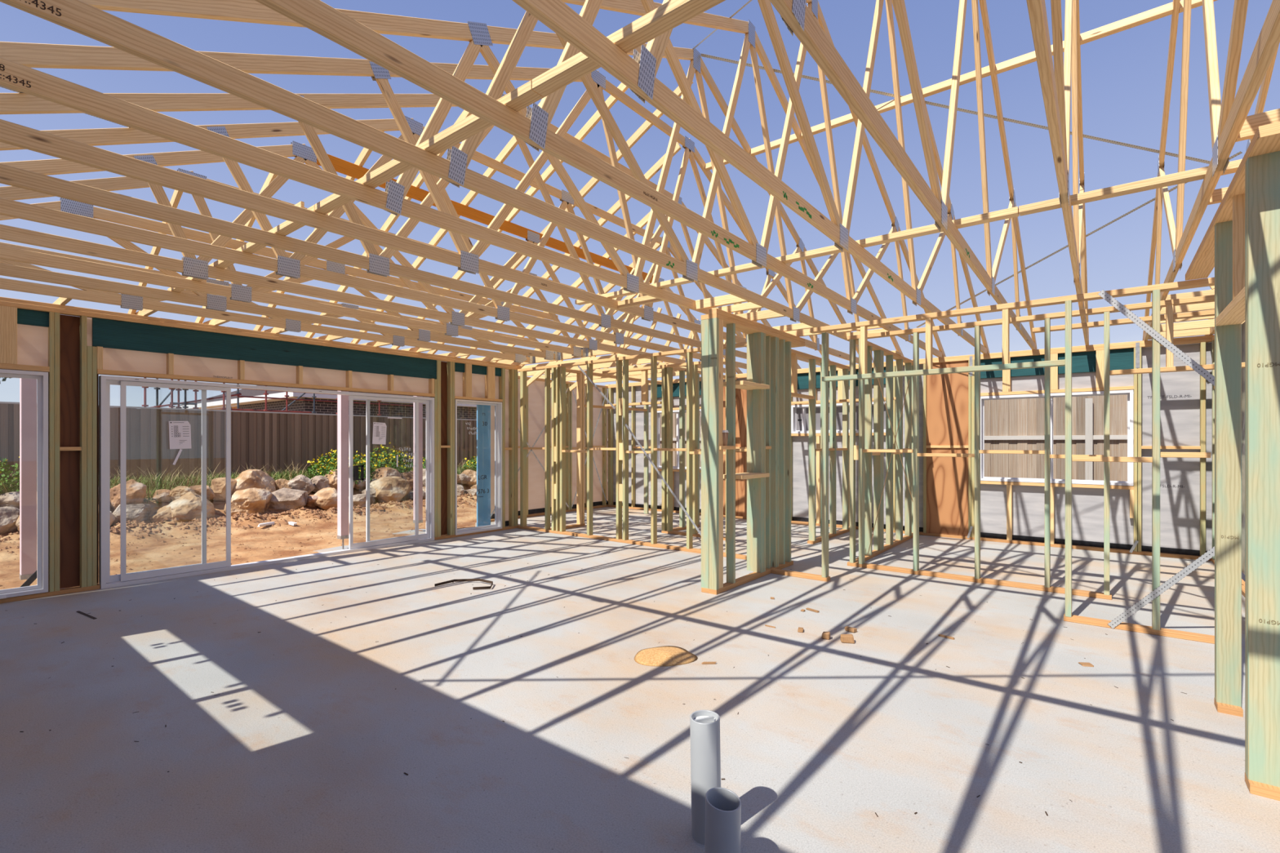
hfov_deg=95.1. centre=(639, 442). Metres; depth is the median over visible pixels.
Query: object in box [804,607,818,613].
wood offcut
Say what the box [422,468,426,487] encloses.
boulder
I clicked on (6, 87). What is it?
strap
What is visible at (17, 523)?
boulder
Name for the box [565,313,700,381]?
truss
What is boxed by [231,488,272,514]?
boulder
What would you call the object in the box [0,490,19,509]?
boulder
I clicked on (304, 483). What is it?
boulder
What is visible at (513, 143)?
rafter
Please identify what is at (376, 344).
blocking
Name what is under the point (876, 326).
trimmer
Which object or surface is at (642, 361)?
truss
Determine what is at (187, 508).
boulder
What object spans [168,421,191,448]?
paper notice
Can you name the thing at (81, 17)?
roof truss
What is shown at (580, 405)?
frame
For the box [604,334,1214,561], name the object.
wall
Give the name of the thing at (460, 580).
strap
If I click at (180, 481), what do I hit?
grass
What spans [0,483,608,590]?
yard
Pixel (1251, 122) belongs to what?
trimmer
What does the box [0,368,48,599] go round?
door frame
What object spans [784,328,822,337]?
trimmer
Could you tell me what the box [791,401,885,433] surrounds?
window
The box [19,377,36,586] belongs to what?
porch post
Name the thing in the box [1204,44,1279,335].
roof truss
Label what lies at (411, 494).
boulder
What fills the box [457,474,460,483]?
boulder
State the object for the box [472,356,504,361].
blocking
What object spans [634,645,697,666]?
pile
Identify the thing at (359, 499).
boulder
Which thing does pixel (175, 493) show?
boulder
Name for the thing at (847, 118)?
tie
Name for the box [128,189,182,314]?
rafter
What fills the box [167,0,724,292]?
binder
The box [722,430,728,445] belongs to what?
coffee cup
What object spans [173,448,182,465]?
tape strip
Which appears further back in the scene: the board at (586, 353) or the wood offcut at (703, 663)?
the board at (586, 353)
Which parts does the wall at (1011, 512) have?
sill plate, head plate, bracing panel, sill plate, head plate, plate, plate, plate, bracing panel, sill plate, head plate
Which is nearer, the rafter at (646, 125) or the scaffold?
the rafter at (646, 125)
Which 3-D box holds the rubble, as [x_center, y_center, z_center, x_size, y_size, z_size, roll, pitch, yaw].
[-5.522,1.424,12.014,5.604,0.454,13.079,0,0,38]
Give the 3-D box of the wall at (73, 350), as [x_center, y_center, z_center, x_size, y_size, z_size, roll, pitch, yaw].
[-3.558,0.065,8.952,1.085,2.770,10.440,0,0,38]
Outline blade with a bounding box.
[19,570,36,587]
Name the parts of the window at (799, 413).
sash, pane, sash, pane, pane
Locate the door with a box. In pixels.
[98,375,434,589]
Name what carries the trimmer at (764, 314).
attached to the roof truss at (81, 17)
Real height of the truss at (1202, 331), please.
1.441 m
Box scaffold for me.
[142,379,413,415]
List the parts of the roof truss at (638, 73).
nail plate, nail plate, nail plate, nail plate, nail plate, nail plate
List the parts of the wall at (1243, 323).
plate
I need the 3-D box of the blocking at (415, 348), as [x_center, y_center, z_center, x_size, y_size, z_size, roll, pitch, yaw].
[-3.275,-1.360,8.563,0.925,0.080,0.035,0,0,38]
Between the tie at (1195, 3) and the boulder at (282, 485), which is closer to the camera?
the tie at (1195, 3)
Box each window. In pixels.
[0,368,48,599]
[454,399,502,535]
[657,408,701,470]
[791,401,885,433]
[980,390,1133,485]
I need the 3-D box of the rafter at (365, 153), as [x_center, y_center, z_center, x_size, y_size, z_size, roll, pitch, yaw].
[-3.768,-2.009,6.472,3.603,1.862,0.035,0,0,38]
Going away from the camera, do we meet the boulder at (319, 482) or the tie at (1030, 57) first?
the tie at (1030, 57)
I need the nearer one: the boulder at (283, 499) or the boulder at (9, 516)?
the boulder at (9, 516)
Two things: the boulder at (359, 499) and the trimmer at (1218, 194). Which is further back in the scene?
the boulder at (359, 499)
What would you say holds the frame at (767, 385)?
on the floor
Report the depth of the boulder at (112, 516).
10.31 m
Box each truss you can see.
[0,0,858,364]
[0,0,903,359]
[0,41,830,366]
[0,93,801,368]
[0,115,746,368]
[0,140,742,373]
[0,168,585,356]
[0,197,558,359]
[0,241,530,363]
[254,0,946,357]
[512,0,989,353]
[518,305,661,376]
[521,297,629,368]
[538,306,673,378]
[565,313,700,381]
[584,319,701,383]
[769,0,1037,349]
[1026,0,1088,345]
[1142,0,1279,340]
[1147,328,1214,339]
[1160,285,1214,324]
[1160,288,1244,332]
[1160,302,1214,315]
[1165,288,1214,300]
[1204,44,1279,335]
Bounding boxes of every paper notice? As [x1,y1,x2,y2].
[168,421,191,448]
[372,422,386,444]
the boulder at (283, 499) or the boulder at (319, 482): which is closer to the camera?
the boulder at (283, 499)
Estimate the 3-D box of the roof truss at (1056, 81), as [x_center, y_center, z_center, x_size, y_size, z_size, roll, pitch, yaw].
[2.911,-2.494,3.945,0.039,2.814,11.738,0,0,38]
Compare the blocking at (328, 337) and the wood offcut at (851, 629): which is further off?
the blocking at (328, 337)
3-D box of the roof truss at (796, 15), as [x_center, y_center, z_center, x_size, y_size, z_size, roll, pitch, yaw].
[2.438,-2.494,4.318,0.039,2.814,11.738,0,0,38]
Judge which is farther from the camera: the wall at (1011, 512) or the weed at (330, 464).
the weed at (330, 464)
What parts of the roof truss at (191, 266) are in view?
nail plate, nail plate, nail plate, nail plate, nail plate, nail plate, nail plate, nail plate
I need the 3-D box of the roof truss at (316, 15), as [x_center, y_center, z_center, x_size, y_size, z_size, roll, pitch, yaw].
[1.492,-2.494,5.066,0.039,2.814,11.738,0,0,38]
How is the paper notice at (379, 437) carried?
attached to the door
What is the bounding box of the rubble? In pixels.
[0,493,476,587]
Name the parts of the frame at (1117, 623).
plate, plate, plate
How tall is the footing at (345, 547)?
0.052 m
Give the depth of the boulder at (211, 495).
11.90 m
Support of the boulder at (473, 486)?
on the yard at (11, 575)
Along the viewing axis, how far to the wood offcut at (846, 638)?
4.23 m
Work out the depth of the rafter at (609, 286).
9.48 m
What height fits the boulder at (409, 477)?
0.508 m
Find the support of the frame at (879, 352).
on the floor
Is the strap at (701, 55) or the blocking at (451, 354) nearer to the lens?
the strap at (701, 55)
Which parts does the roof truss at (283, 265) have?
nail plate, nail plate, nail plate, nail plate, nail plate, nail plate, nail plate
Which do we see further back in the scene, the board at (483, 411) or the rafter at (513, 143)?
the board at (483, 411)
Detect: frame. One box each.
[517,342,746,559]
[550,368,662,528]
[602,364,662,406]
[661,358,736,540]
[701,308,804,595]
[770,277,1214,644]
[791,348,895,544]
[847,294,1244,599]
[855,339,913,562]
[1185,121,1279,800]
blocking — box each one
[53,297,72,305]
[135,308,156,315]
[203,318,230,325]
[262,327,288,333]
[314,334,345,340]
[360,341,391,346]
[400,346,434,352]
[437,351,471,357]
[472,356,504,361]
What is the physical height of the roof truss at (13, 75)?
2.814 m
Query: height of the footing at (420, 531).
0.056 m
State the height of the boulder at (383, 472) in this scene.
0.645 m
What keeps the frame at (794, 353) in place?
on the floor
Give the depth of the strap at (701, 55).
5.64 m
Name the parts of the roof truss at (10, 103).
nail plate, nail plate, nail plate, nail plate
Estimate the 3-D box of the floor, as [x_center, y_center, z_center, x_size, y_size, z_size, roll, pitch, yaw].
[1.037,1.575,5.266,12.900,0.250,10.550,0,0,38]
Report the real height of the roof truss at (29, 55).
2.457 m
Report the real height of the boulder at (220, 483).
0.507 m
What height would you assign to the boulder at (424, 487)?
0.349 m
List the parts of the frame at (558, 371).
plate, plate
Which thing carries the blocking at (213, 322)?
on the wall at (73, 350)
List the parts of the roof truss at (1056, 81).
nail plate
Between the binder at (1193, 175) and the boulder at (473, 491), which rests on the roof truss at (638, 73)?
the binder at (1193, 175)
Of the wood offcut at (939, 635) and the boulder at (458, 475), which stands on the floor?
the wood offcut at (939, 635)
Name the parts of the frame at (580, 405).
plate, plate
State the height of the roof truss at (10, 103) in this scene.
2.167 m
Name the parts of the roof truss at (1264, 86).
nail plate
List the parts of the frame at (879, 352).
plate, plate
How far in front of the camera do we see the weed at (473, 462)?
17.86 m
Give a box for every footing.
[313,545,348,553]
[396,528,426,534]
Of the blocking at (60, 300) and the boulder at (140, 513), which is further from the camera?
the boulder at (140, 513)
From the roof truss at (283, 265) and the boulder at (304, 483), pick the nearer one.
the roof truss at (283, 265)
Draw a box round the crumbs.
[19,535,1186,817]
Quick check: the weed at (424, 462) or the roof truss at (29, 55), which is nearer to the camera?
the roof truss at (29, 55)
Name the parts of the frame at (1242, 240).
post, post, plate, plate, post, plate, post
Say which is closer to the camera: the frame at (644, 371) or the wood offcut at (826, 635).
the wood offcut at (826, 635)
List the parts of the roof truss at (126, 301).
nail plate, nail plate, nail plate, nail plate, nail plate, nail plate, nail plate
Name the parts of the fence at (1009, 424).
rail, post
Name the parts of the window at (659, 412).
sash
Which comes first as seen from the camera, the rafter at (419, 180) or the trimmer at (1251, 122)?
the trimmer at (1251, 122)
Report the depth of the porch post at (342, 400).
8.71 m
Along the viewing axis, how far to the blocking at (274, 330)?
7.06 m
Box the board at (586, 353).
[497,340,617,365]
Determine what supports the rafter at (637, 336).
attached to the wall at (73, 350)
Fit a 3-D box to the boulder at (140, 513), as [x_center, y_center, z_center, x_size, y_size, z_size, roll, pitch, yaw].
[-9.441,1.348,10.749,0.617,0.481,0.655,0,0,-12]
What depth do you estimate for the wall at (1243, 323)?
6.10 m
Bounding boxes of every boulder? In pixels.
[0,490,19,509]
[0,506,19,534]
[15,515,19,531]
[110,479,146,510]
[110,511,115,525]
[111,503,152,525]
[149,505,172,523]
[152,488,171,502]
[165,491,214,522]
[168,485,196,500]
[189,484,215,500]
[209,477,237,501]
[223,500,244,516]
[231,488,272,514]
[232,469,275,494]
[268,487,308,510]
[275,478,292,490]
[287,474,314,494]
[305,494,318,506]
[310,475,330,493]
[314,487,337,510]
[324,469,355,489]
[353,493,374,507]
[354,478,365,490]
[361,487,376,502]
[369,466,401,479]
[369,476,410,503]
[400,471,413,488]
[408,490,426,500]
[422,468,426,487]
[422,486,426,498]
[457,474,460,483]
[457,484,464,495]
[458,473,471,484]
[461,469,476,486]
[463,488,476,496]
[470,484,476,488]
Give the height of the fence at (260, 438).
1.935 m
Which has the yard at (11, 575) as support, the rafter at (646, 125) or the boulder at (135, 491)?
the boulder at (135, 491)
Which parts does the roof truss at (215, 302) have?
nail plate, nail plate, nail plate, nail plate, nail plate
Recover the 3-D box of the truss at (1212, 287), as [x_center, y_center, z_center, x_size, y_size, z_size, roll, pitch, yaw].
[6.806,-2.041,5.647,2.756,1.441,0.035,0,0,38]
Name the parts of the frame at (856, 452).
plate, plate, plate, plate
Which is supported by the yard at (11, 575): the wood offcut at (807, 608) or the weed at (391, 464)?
the weed at (391, 464)
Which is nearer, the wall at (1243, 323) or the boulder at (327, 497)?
the wall at (1243, 323)
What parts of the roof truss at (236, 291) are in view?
nail plate, nail plate, nail plate, nail plate, nail plate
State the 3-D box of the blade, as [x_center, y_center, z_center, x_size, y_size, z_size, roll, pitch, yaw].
[-5.943,1.310,5.745,0.254,0.310,0.018,0,0,-38]
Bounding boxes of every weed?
[0,457,19,493]
[306,448,375,484]
[358,441,413,478]
[412,455,426,470]
[462,453,476,471]
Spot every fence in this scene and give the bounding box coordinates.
[0,401,476,488]
[607,394,1133,499]
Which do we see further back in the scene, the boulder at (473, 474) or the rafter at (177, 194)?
the boulder at (473, 474)
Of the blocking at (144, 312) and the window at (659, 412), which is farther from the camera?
the window at (659, 412)
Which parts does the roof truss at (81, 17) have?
nail plate, nail plate, nail plate, nail plate, nail plate, nail plate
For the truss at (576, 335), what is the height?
1.069 m
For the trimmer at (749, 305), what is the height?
0.070 m
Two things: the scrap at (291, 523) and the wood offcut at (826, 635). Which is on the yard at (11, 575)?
the scrap at (291, 523)
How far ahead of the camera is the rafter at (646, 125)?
6.76 m
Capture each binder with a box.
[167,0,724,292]
[575,159,1242,305]
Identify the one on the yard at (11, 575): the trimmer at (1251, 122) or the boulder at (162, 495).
the boulder at (162, 495)
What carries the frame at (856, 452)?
on the floor
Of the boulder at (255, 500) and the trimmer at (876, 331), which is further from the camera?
the boulder at (255, 500)
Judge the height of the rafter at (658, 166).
2.490 m
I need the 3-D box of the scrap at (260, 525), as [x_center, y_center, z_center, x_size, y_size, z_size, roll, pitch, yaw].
[-6.891,1.505,10.806,0.070,0.054,0.398,0,0,10]
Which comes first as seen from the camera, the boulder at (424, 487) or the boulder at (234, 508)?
the boulder at (234, 508)
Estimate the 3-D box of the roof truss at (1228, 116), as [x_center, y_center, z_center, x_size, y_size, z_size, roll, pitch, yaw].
[3.385,-2.494,3.571,0.039,2.814,11.738,0,0,38]
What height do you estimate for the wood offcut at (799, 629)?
0.021 m
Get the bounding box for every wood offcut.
[702,662,717,664]
[797,626,803,632]
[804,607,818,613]
[822,631,831,639]
[840,634,854,643]
[844,626,857,633]
[936,634,955,639]
[1077,662,1094,666]
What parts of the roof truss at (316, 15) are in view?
nail plate, nail plate, nail plate, nail plate, nail plate, nail plate, nail plate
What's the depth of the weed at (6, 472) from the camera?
10.19 m
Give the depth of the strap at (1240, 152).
6.56 m
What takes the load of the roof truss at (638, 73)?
on the wall
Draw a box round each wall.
[0,296,608,603]
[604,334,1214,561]
[1211,321,1244,596]
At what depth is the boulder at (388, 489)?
14.32 m
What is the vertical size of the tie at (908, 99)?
0.096 m
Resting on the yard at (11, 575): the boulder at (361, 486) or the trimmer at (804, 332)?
the boulder at (361, 486)
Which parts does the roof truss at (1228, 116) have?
nail plate, nail plate, nail plate, nail plate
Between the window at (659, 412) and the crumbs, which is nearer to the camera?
the crumbs
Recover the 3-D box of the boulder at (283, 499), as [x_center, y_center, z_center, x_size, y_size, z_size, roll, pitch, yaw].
[-7.853,1.277,12.915,0.878,0.573,0.667,0,0,-11]
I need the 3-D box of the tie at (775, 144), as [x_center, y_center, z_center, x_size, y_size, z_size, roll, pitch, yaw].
[1.495,-3.324,6.529,0.567,0.096,0.072,0,0,38]
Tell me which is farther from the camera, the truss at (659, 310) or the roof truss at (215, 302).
the truss at (659, 310)
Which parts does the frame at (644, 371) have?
plate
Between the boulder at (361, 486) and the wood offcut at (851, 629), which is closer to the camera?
the wood offcut at (851, 629)
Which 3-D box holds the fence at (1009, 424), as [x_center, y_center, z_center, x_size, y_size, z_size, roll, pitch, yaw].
[4.257,0.425,12.277,20.702,2.450,0.106,0,0,38]
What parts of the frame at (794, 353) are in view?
plate, plate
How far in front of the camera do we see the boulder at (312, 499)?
13.17 m
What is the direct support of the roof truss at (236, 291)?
on the wall
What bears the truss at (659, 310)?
attached to the roof truss at (191, 266)
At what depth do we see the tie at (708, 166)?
7.03 m
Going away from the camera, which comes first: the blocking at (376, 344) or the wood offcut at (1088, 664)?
the wood offcut at (1088, 664)
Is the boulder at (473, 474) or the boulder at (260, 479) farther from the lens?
the boulder at (473, 474)
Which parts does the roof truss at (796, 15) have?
nail plate, nail plate, nail plate, nail plate, nail plate, nail plate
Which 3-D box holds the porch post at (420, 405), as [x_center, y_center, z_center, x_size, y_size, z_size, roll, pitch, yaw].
[-3.970,0.200,10.462,0.120,2.820,0.120,0,0,38]
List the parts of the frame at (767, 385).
post, plate, post, plate, plate, plate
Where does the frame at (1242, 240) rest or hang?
on the floor
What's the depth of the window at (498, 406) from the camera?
9.67 m
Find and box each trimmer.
[617,295,663,308]
[695,293,747,310]
[712,302,763,312]
[736,309,786,320]
[772,323,813,331]
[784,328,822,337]
[831,325,881,333]
[846,328,888,338]
[1208,186,1228,204]
[1235,108,1279,142]
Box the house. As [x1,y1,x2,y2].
[166,381,608,419]
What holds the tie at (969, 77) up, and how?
attached to the roof truss at (638, 73)
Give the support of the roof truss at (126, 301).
on the wall
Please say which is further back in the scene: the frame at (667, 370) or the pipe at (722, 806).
the frame at (667, 370)
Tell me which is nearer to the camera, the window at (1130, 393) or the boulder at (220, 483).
the window at (1130, 393)
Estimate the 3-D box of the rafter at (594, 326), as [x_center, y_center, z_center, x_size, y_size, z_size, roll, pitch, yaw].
[-0.970,-1.906,10.349,3.189,1.655,0.035,0,0,38]
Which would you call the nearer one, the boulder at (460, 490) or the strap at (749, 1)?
the strap at (749, 1)
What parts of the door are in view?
sash, sash, handle, sash, sash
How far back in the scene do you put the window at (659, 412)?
12.12 m
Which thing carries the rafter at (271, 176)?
on the roof truss at (126, 301)
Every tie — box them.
[704,159,728,170]
[749,133,798,156]
[800,113,853,138]
[857,93,913,119]
[921,65,991,97]
[995,40,1064,75]
[1080,1,1173,44]
[1178,0,1217,13]
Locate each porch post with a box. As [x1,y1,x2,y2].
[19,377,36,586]
[337,391,348,549]
[413,395,422,523]
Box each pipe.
[689,710,720,844]
[704,787,741,852]
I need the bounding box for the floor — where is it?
[0,506,1279,852]
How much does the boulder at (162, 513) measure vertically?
0.433 m
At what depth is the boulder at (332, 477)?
13.96 m
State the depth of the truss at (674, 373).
12.07 m
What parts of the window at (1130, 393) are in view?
sash, sash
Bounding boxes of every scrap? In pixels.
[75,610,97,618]
[257,521,275,527]
[288,521,297,525]
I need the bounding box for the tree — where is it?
[0,377,10,383]
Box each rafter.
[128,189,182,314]
[195,156,287,323]
[253,131,384,331]
[304,109,471,337]
[350,102,540,343]
[391,82,628,349]
[426,80,693,354]
[460,142,681,358]
[492,211,650,362]
[520,242,660,368]
[526,273,653,386]
[550,306,653,389]
[568,333,643,391]
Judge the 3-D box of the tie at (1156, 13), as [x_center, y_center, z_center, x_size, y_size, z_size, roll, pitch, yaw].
[3.861,-3.334,4.660,0.567,0.096,0.072,0,0,38]
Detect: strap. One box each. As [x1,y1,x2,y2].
[0,84,128,127]
[434,578,493,590]
[692,0,751,48]
[700,53,1210,164]
[915,151,1242,327]
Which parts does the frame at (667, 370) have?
plate, plate, plate, plate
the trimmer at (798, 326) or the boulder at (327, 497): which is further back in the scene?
the boulder at (327, 497)
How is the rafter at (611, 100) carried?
on the roof truss at (191, 266)
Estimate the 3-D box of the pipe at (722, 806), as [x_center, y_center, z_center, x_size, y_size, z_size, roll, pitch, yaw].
[0.273,1.310,1.931,0.117,0.281,0.117,1,1,38]
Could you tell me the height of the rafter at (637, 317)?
1.377 m
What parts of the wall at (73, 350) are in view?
head plate, plate, bracing panel, bracing panel, plate, plate, head plate, bracing panel, plate, head plate, plate, plate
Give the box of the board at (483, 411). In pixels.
[476,402,490,526]
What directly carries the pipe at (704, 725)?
on the floor
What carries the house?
on the yard at (11, 575)
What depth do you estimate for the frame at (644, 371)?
9.67 m
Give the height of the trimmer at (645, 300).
0.070 m
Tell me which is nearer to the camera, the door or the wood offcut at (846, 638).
the wood offcut at (846, 638)
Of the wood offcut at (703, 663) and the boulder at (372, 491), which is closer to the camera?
the wood offcut at (703, 663)
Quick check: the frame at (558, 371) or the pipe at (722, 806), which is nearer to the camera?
the pipe at (722, 806)
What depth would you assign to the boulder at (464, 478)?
16.73 m
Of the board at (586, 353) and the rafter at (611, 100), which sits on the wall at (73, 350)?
the board at (586, 353)
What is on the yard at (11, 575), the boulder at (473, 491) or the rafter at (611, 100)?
the boulder at (473, 491)
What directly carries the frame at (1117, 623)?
on the floor
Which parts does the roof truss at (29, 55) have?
nail plate, nail plate, nail plate, nail plate, nail plate, nail plate, nail plate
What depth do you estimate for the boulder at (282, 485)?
13.15 m
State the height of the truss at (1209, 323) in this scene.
1.441 m
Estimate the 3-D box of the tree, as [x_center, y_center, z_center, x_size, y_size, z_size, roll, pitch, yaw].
[-16.228,-1.195,12.481,4.266,5.290,4.301,0,0,38]
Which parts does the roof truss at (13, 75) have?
nail plate, nail plate, nail plate, nail plate, nail plate, nail plate, nail plate, nail plate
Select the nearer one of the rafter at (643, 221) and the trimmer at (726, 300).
the trimmer at (726, 300)
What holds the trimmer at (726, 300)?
attached to the roof truss at (81, 17)
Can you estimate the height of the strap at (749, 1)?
1.145 m
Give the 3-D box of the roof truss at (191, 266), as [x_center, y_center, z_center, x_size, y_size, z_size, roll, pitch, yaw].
[-1.348,-1.876,7.308,0.039,1.577,11.738,0,0,38]

